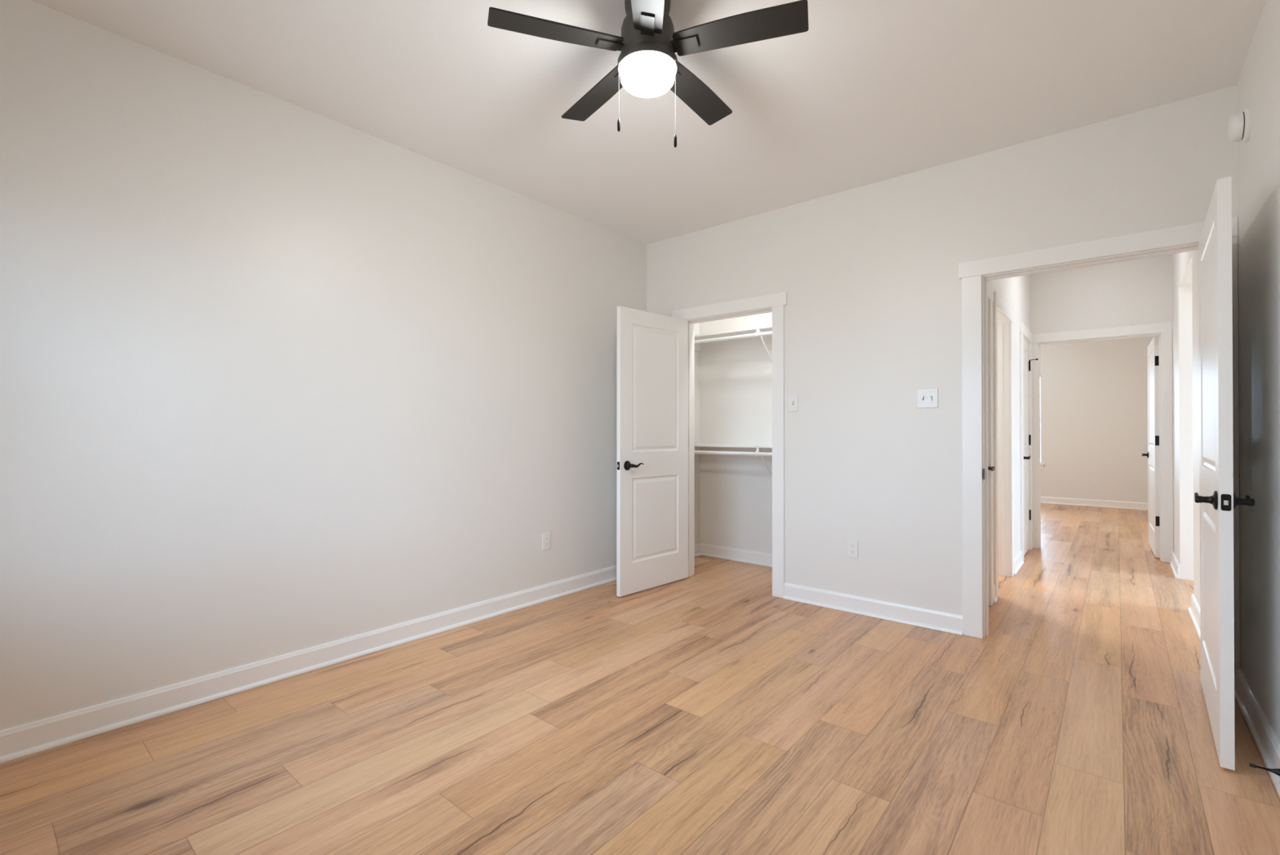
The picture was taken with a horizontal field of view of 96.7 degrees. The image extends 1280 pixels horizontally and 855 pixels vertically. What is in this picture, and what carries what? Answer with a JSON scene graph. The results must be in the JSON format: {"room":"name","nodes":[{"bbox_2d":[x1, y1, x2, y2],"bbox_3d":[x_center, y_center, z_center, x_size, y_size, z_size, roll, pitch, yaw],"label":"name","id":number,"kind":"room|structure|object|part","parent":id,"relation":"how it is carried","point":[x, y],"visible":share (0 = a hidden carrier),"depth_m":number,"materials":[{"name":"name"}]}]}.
{"room":"empty bedroom","nodes":[
{"label":"empty bedroom","id":0,"kind":"room"},
{"bbox_2d":[0,0,699,729],"bbox_3d":[-1.089,-0.196,3.529,0.120,2.833,5.255,0,0,40],"label":"wall","id":1,"kind":"structure","parent":0,"point":[277,376],"depth_m":2.62,"materials":[{"name":"white paint"}]},
{"bbox_2d":[0,564,616,763],"bbox_3d":[-1.289,1.134,3.169,0.028,0.106,4.220,0,0,40],"label":"baseboard","id":2,"kind":"structure","parent":1,"relation":"attached to","point":[26,739],"depth_m":2.59,"materials":[{"name":"white paint"}]},
{"bbox_2d":[542,532,550,550],"bbox_3d":[-0.649,0.789,3.950,0.008,0.115,0.070,0,0,40],"label":"wall outlet","id":3,"kind":"object","parent":1,"relation":"attached to","point":[545,536],"visible":1,"depth_m":3.94,"materials":[{"name":"white plastic"}]},
{"bbox_2d":[0,502,1279,854],"bbox_3d":[3.517,1.196,4.102,6.440,0.001,12.060,0,0,40],"label":"floor","id":4,"kind":"structure","parent":0,"point":[708,711],"depth_m":2.12,"materials":[{"name":"brown wood"}]},
{"bbox_2d":[31,0,1266,275],"bbox_3d":[3.518,-1.597,4.118,6.440,0.100,12.060,0,0,40],"label":"ceiling","id":5,"kind":"structure","parent":0,"point":[873,91],"depth_m":2.55,"materials":[{"name":"white paint"}]},
{"bbox_2d":[487,0,808,147],"bbox_3d":[0.041,-1.277,2.106,1.098,0.566,1.067,0,0,40],"label":"ceiling fan","id":6,"kind":"object","parent":5,"relation":"hanging from","point":[648,66],"visible":1,"depth_m":2.00,"materials":[{"name":"black"}]},
{"bbox_3d":[-0.289,-1.375,1.978,0.459,0.006,0.120,0,10,-18],"label":"blade","id":7,"kind":"part","parent":6,"relation":"part of","materials":[{"name":"black wood"}]},
{"bbox_3d":[-0.166,-1.373,2.348,0.120,0.006,0.459,-13,7,-35],"label":"blade","id":8,"kind":"part","parent":6,"relation":"part of","materials":[{"name":"black wood"}]},
{"bbox_3d":[0.028,-1.274,2.077,0.196,0.074,0.196,0,0,40],"label":"globe","id":9,"kind":"part","parent":6,"relation":"part of","materials":[{"name":"white glass"}]},
{"bbox_3d":[0.025,-1.376,1.745,0.120,0.006,0.459,11,0,0],"label":"blade","id":10,"kind":"part","parent":6,"relation":"part of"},
{"bbox_3d":[0.126,-1.176,2.023,0.002,0.273,0.002,0,0,40],"label":"pull chain","id":11,"kind":"part","parent":6,"relation":"part of","materials":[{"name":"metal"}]},
{"bbox_3d":[0.225,-1.372,2.345,0.120,0.006,0.459,-13,-8,35],"label":"blade","id":12,"kind":"part","parent":6,"relation":"part of","materials":[{"name":"black wood"}]},
{"bbox_3d":[0.343,-1.374,1.972,0.459,0.006,0.120,0,-11,18],"label":"blade","id":13,"kind":"part","parent":6,"relation":"part of","materials":[{"name":"black wood"}]},
{"bbox_2d":[699,311,772,553],"bbox_3d":[1.253,-0.190,4.476,2.257,2.833,0.796,0,0,40],"label":"wall","id":14,"kind":"structure","parent":0,"point":[735,375],"depth_m":5.16,"materials":[{"name":"white paint"}]},
{"bbox_2d":[694,542,772,566],"bbox_3d":[1.077,1.143,4.537,1.900,0.106,0.676,0,0,40],"label":"baseboard","id":15,"kind":"structure","parent":14,"relation":"attached to","point":[700,548],"depth_m":5.15,"materials":[{"name":"white paint"}]},
{"bbox_3d":[1.281,1.189,4.779,1.900,0.018,0.014,0,0,40],"label":"shoe molding","id":16,"kind":"part","parent":15,"relation":"part of","materials":[{"name":"white paint"}]},
{"bbox_2d":[694,324,772,362],"bbox_3d":[1.183,-0.673,4.674,1.898,0.311,0.345,0,0,40],"label":"closet shelf","id":17,"kind":"object","parent":14,"relation":"attached to","point":[755,330],"visible":0.35,"depth_m":4.87,"materials":[{"name":"white paint"}]},
{"bbox_2d":[694,330,772,343],"bbox_3d":[1.092,-0.760,4.551,1.878,0.031,0.031,0,0,40],"label":"closet rod","id":18,"kind":"object","parent":17,"relation":"attached to","point":[765,333],"visible":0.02,"depth_m":4.79,"materials":[{"name":"white metal"}]},
{"bbox_2d":[694,443,772,475],"bbox_3d":[1.183,0.302,4.668,1.898,0.311,0.345,0,0,40],"label":"closet shelf","id":19,"kind":"object","parent":14,"relation":"attached to","point":[697,446],"visible":0.37,"depth_m":4.84,"materials":[{"name":"white paint"}]},
{"bbox_2d":[694,450,772,456],"bbox_3d":[1.092,0.216,4.546,1.878,0.031,0.031,0,0,40],"label":"closet rod","id":20,"kind":"object","parent":19,"relation":"attached to","point":[712,452],"visible":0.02,"depth_m":4.78,"materials":[{"name":"white metal"}]},
{"bbox_2d":[646,84,1237,615],"bbox_3d":[1.468,-0.194,3.699,3.583,2.833,0.119,0,0,40],"label":"wall","id":21,"kind":"structure","parent":0,"point":[868,273],"depth_m":3.50,"materials":[{"name":"white paint"}]},
{"bbox_2d":[616,306,688,596],"bbox_3d":[0.107,0.167,4.255,0.149,2.031,0.764,0,0,44],"label":"door","id":22,"kind":"structure","parent":21,"relation":"in","point":[652,490],"depth_m":4.21,"materials":[{"name":"white paint"}]},
{"bbox_3d":[-0.070,0.269,4.007,0.057,0.068,0.068,0,0,44],"label":"lever handle","id":23,"kind":"part","parent":22,"relation":"part of","materials":[{"name":"black metal"}]},
{"bbox_3d":[-0.019,0.268,4.032,0.018,0.032,0.132,0,0,44],"label":"lever","id":24,"kind":"part","parent":22,"relation":"part of","materials":[{"name":"black metal"}]},
{"bbox_2d":[672,291,786,597],"bbox_3d":[0.691,0.125,4.348,0.988,2.141,0.161,0,0,40],"label":"door frame","id":25,"kind":"structure","parent":21,"relation":"attached to","point":[775,303],"depth_m":4.04,"materials":[{"name":"white paint"}]},
{"bbox_3d":[0.405,0.172,4.676,0.089,2.050,0.018,0,0,40],"label":"casing leg","id":26,"kind":"part","parent":25,"relation":"part of","materials":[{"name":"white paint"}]},
{"bbox_3d":[0.976,0.168,4.019,0.089,2.050,0.018,0,0,40],"label":"casing leg","id":27,"kind":"part","parent":25,"relation":"part of","materials":[{"name":"white paint"}]},
{"bbox_2d":[788,394,798,411],"bbox_3d":[1.059,-0.169,3.950,0.070,0.117,0.022,0,0,40],"label":"light switch","id":28,"kind":"object","parent":21,"relation":"attached to","point":[793,398],"visible":1,"depth_m":3.95,"materials":[{"name":"white plastic"}]},
{"bbox_2d":[847,538,857,558],"bbox_3d":[1.376,0.783,3.687,0.070,0.115,0.008,0,0,40],"label":"wall outlet","id":29,"kind":"object","parent":21,"relation":"attached to","point":[852,544],"visible":1,"depth_m":3.68,"materials":[{"name":"white plastic"}]},
{"bbox_2d":[782,582,962,635],"bbox_3d":[0.950,1.140,4.029,2.356,0.106,0.028,0,0,40],"label":"baseboard","id":30,"kind":"structure","parent":21,"relation":"attached to","point":[902,613],"depth_m":3.57,"materials":[{"name":"white paint"}]},
{"bbox_2d":[916,387,937,408],"bbox_3d":[1.714,-0.175,3.401,0.116,0.117,0.022,0,0,40],"label":"light switch","id":31,"kind":"object","parent":21,"relation":"attached to","point":[926,397],"visible":1,"depth_m":3.40,"materials":[{"name":"white plastic"}]},
{"bbox_2d":[958,216,1239,686],"bbox_3d":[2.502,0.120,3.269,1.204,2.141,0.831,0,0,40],"label":"door frame","id":32,"kind":"structure","parent":21,"relation":"attached to","point":[975,275],"depth_m":3.22,"materials":[{"name":"white paint"}]},
{"bbox_3d":[1.895,0.164,3.250,0.099,2.050,0.018,0,0,40],"label":"casing leg","id":33,"kind":"part","parent":32,"relation":"part of","materials":[{"name":"white paint"}]},
{"bbox_3d":[2.673,0.161,2.599,0.082,2.050,0.018,0,0,40],"label":"casing leg","id":34,"kind":"part","parent":32,"relation":"part of","materials":[{"name":"white paint"}]},
{"bbox_2d":[1194,176,1254,770],"bbox_3d":[2.315,0.156,2.299,0.149,2.031,0.930,0,0,41],"label":"door","id":35,"kind":"structure","parent":21,"relation":"in","point":[1218,501],"depth_m":1.99,"materials":[{"name":"white paint"}]},
{"bbox_3d":[2.047,0.258,2.094,0.018,0.032,0.132,0,0,41],"label":"lever","id":36,"kind":"part","parent":35,"relation":"part of","materials":[{"name":"black metal"}]},
{"bbox_3d":[2.026,0.258,2.041,0.057,0.068,0.068,0,0,41],"label":"lever handle","id":37,"kind":"part","parent":35,"relation":"part of","materials":[{"name":"black metal"}]},
{"bbox_3d":[2.016,0.258,1.960,0.025,0.057,0.003,0,0,42],"label":"latch plate","id":38,"kind":"part","parent":35,"relation":"part of","materials":[{"name":"black metal"}]},
{"bbox_3d":[2.095,0.258,1.980,0.057,0.068,0.068,0,0,41],"label":"lever handle","id":39,"kind":"part","parent":35,"relation":"part of","materials":[{"name":"black metal"}]},
{"bbox_3d":[2.145,0.257,2.007,0.018,0.032,0.132,0,0,41],"label":"lever","id":40,"kind":"part","parent":35,"relation":"part of","materials":[{"name":"black metal"}]},
{"bbox_2d":[987,274,1030,557],"bbox_3d":[2.897,-0.188,4.589,0.119,2.833,3.081,0,0,40],"label":"wall","id":41,"kind":"structure","parent":0,"point":[1015,291],"depth_m":4.94,"materials":[{"name":"white paint"}]},
{"bbox_2d":[987,466,995,471],"bbox_3d":[2.163,0.164,3.613,0.092,2.031,0.556,0,0,40],"label":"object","id":42,"kind":"structure","parent":41,"relation":"in","point":[989,468],"depth_m":3.72,"materials":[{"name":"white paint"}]},
{"bbox_2d":[992,291,1013,597],"bbox_3d":[2.699,0.126,4.351,0.161,2.141,0.902,0,0,40],"label":"door frame","id":43,"kind":"structure","parent":41,"relation":"attached to","point":[1002,314],"depth_m":4.59,"materials":[{"name":"white paint"}]},
{"bbox_3d":[2.496,0.169,4.001,0.018,2.050,0.085,0,0,40],"label":"casing leg","id":44,"kind":"part","parent":43,"relation":"part of","materials":[{"name":"white paint"}]},
{"bbox_3d":[3.006,0.173,4.611,0.018,2.050,0.085,0,0,40],"label":"casing leg","id":45,"kind":"part","parent":43,"relation":"part of","materials":[{"name":"white paint"}]},
{"bbox_2d":[993,550,1023,603],"bbox_3d":[2.902,1.144,4.473,0.028,0.106,1.556,0,0,40],"label":"baseboard","id":46,"kind":"structure","parent":41,"relation":"attached to","point":[1018,562],"depth_m":4.79,"materials":[{"name":"white paint"}]},
{"bbox_3d":[3.225,1.190,4.848,0.014,0.018,0.566,0,0,40],"label":"shoe molding","id":47,"kind":"part","parent":46,"relation":"part of","materials":[{"name":"white paint"}]},
{"bbox_2d":[1019,321,1032,560],"bbox_3d":[3.599,0.133,5.409,0.140,2.141,0.800,0,0,40],"label":"door frame","id":48,"kind":"structure","parent":41,"relation":"attached to","point":[1024,332],"depth_m":5.13,"materials":[{"name":"white paint"}]},
{"bbox_3d":[3.427,0.176,5.113,0.018,2.050,0.085,0,0,40],"label":"casing leg","id":49,"kind":"part","parent":48,"relation":"part of","materials":[{"name":"white paint"}]},
{"bbox_3d":[3.873,0.179,5.646,0.018,2.050,0.085,0,0,40],"label":"casing leg","id":50,"kind":"part","parent":48,"relation":"part of","materials":[{"name":"white paint"}]},
{"bbox_2d":[1022,337,1038,555],"bbox_3d":[3.656,0.175,5.370,0.111,2.031,0.616,0,0,40],"label":"door","id":51,"kind":"structure","parent":41,"relation":"in","point":[1027,438],"depth_m":5.47,"materials":[{"name":"white paint"}]},
{"bbox_2d":[1040,336,1153,502],"bbox_3d":[6.602,-0.159,9.313,3.890,2.833,0.120,0,0,40],"label":"wall","id":52,"kind":"structure","parent":0,"point":[1095,393],"depth_m":8.84,"materials":[{"name":"white paint"}]},
{"bbox_2d":[1040,375,1044,468],"bbox_3d":[6.146,-0.088,9.665,1.188,1.525,0.145,0,0,40],"label":"window","id":53,"kind":"structure","parent":52,"relation":"in","point":[1042,464],"depth_m":9.34,"materials":[{"name":"white paint"}]},
{"bbox_3d":[6.177,-0.130,9.702,1.098,1.440,0.050,0,0,40],"label":"frame","id":54,"kind":"part","parent":53,"relation":"part of","materials":[{"name":"white paint"}]},
{"bbox_2d":[1090,475,1096,483],"bbox_3d":[7.047,0.805,8.851,0.070,0.115,0.008,0,0,40],"label":"wall outlet","id":55,"kind":"object","parent":52,"relation":"attached to","point":[1093,478],"visible":1,"depth_m":8.85,"materials":[{"name":"white plastic"}]},
{"bbox_2d":[1030,253,1173,416],"bbox_3d":[3.824,-0.180,5.900,3.770,2.833,0.119,0,0,40],"label":"wall","id":56,"kind":"structure","parent":0,"point":[1137,291],"depth_m":5.38,"materials":[{"name":"white paint"}]},
{"bbox_2d":[1031,321,1173,562],"bbox_3d":[4.370,0.134,5.441,1.042,2.141,0.161,0,0,40],"label":"door frame","id":57,"kind":"structure","parent":56,"relation":"attached to","point":[1163,331],"depth_m":5.15,"materials":[{"name":"white paint"}]},
{"bbox_3d":[3.948,0.179,5.705,0.056,2.050,0.018,0,0,40],"label":"casing leg","id":58,"kind":"part","parent":57,"relation":"part of","materials":[{"name":"white paint"}]},
{"bbox_3d":[4.699,0.176,5.076,0.069,2.050,0.018,0,0,40],"label":"casing leg","id":59,"kind":"part","parent":57,"relation":"part of","materials":[{"name":"white paint"}]},
{"bbox_2d":[1141,336,1159,557],"bbox_3d":[5.024,0.177,5.574,0.149,2.031,0.922,0,0,39],"label":"door","id":60,"kind":"structure","parent":56,"relation":"in","point":[1153,454],"depth_m":5.35,"materials":[{"name":"white paint"}]},
{"bbox_2d":[1172,249,1199,606],"bbox_3d":[3.789,-0.192,3.842,0.119,2.833,3.081,0,0,40],"label":"wall","id":61,"kind":"structure","parent":0,"point":[1185,331],"depth_m":4.50,"materials":[{"name":"white paint"}]},
{"bbox_2d":[1168,551,1199,639],"bbox_3d":[3.732,1.141,3.882,0.028,0.106,3.081,0,0,40],"label":"baseboard","id":62,"kind":"structure","parent":61,"relation":"attached to","point":[1194,611],"depth_m":3.63,"materials":[{"name":"white paint"}]},
{"bbox_3d":[4.491,1.190,4.799,0.014,0.018,0.700,0,0,40],"label":"shoe molding","id":63,"kind":"part","parent":62,"relation":"part of","materials":[{"name":"white paint"}]},
{"bbox_3d":[3.165,1.181,3.215,0.014,0.018,1.331,0,0,40],"label":"shoe molding","id":64,"kind":"part","parent":62,"relation":"part of","materials":[{"name":"white paint"}]},
{"bbox_2d":[1236,0,1279,742],"bbox_3d":[1.364,-0.210,0.878,0.120,2.833,4.340,0,0,40],"label":"wall","id":65,"kind":"structure","parent":0,"point":[1258,86],"depth_m":2.17,"materials":[{"name":"white paint"}]},
{"bbox_2d":[1227,106,1251,142],"bbox_3d":[2.503,-1.258,2.383,0.057,0.136,0.136,0,0,40],"label":"smoke detector","id":66,"kind":"object","parent":65,"relation":"attached to","point":[1239,123],"visible":1,"depth_m":2.35,"materials":[{"name":"white plastic"}]},
{"bbox_2d":[1234,667,1279,796],"bbox_3d":[1.339,1.123,0.957,0.028,0.106,4.200,0,0,40],"label":"baseboard","id":67,"kind":"structure","parent":65,"relation":"attached to","point":[1268,744],"depth_m":2.15,"materials":[{"name":"white paint"}]},
{"bbox_2d":[1248,763,1279,776],"bbox_3d":[2.057,1.122,1.873,0.075,0.025,0.025,0,0,40],"label":"door stop","id":68,"kind":"object","parent":65,"relation":"attached to","point":[1277,771],"visible":1,"depth_m":1.87,"materials":[{"name":"black metal"}]},
{"bbox_3d":[2.063,1.122,1.869,0.060,0.025,0.025,0,0,40],"label":"rod","id":69,"kind":"part","parent":68,"relation":"part of","materials":[{"name":"black metal"}]},
{"bbox_3d":[5.190,-0.169,7.626,3.890,2.833,4.281,0,0,40],"label":"wall","id":70,"kind":"structure","parent":0,"visible":0},
{"bbox_2d":[1040,496,1148,510],"bbox_3d":[5.189,1.163,7.618,3.650,0.106,4.281,0,0,40],"label":"baseboard","id":71,"kind":"structure","parent":70,"relation":"attached to","point":[1062,500],"depth_m":8.82,"materials":[{"name":"white paint"}]},
{"bbox_3d":[6.550,1.217,9.243,3.650,0.018,0.014,0,0,40],"label":"shoe molding","id":72,"kind":"part","parent":71,"relation":"part of","materials":[{"name":"white paint"}]}
]}

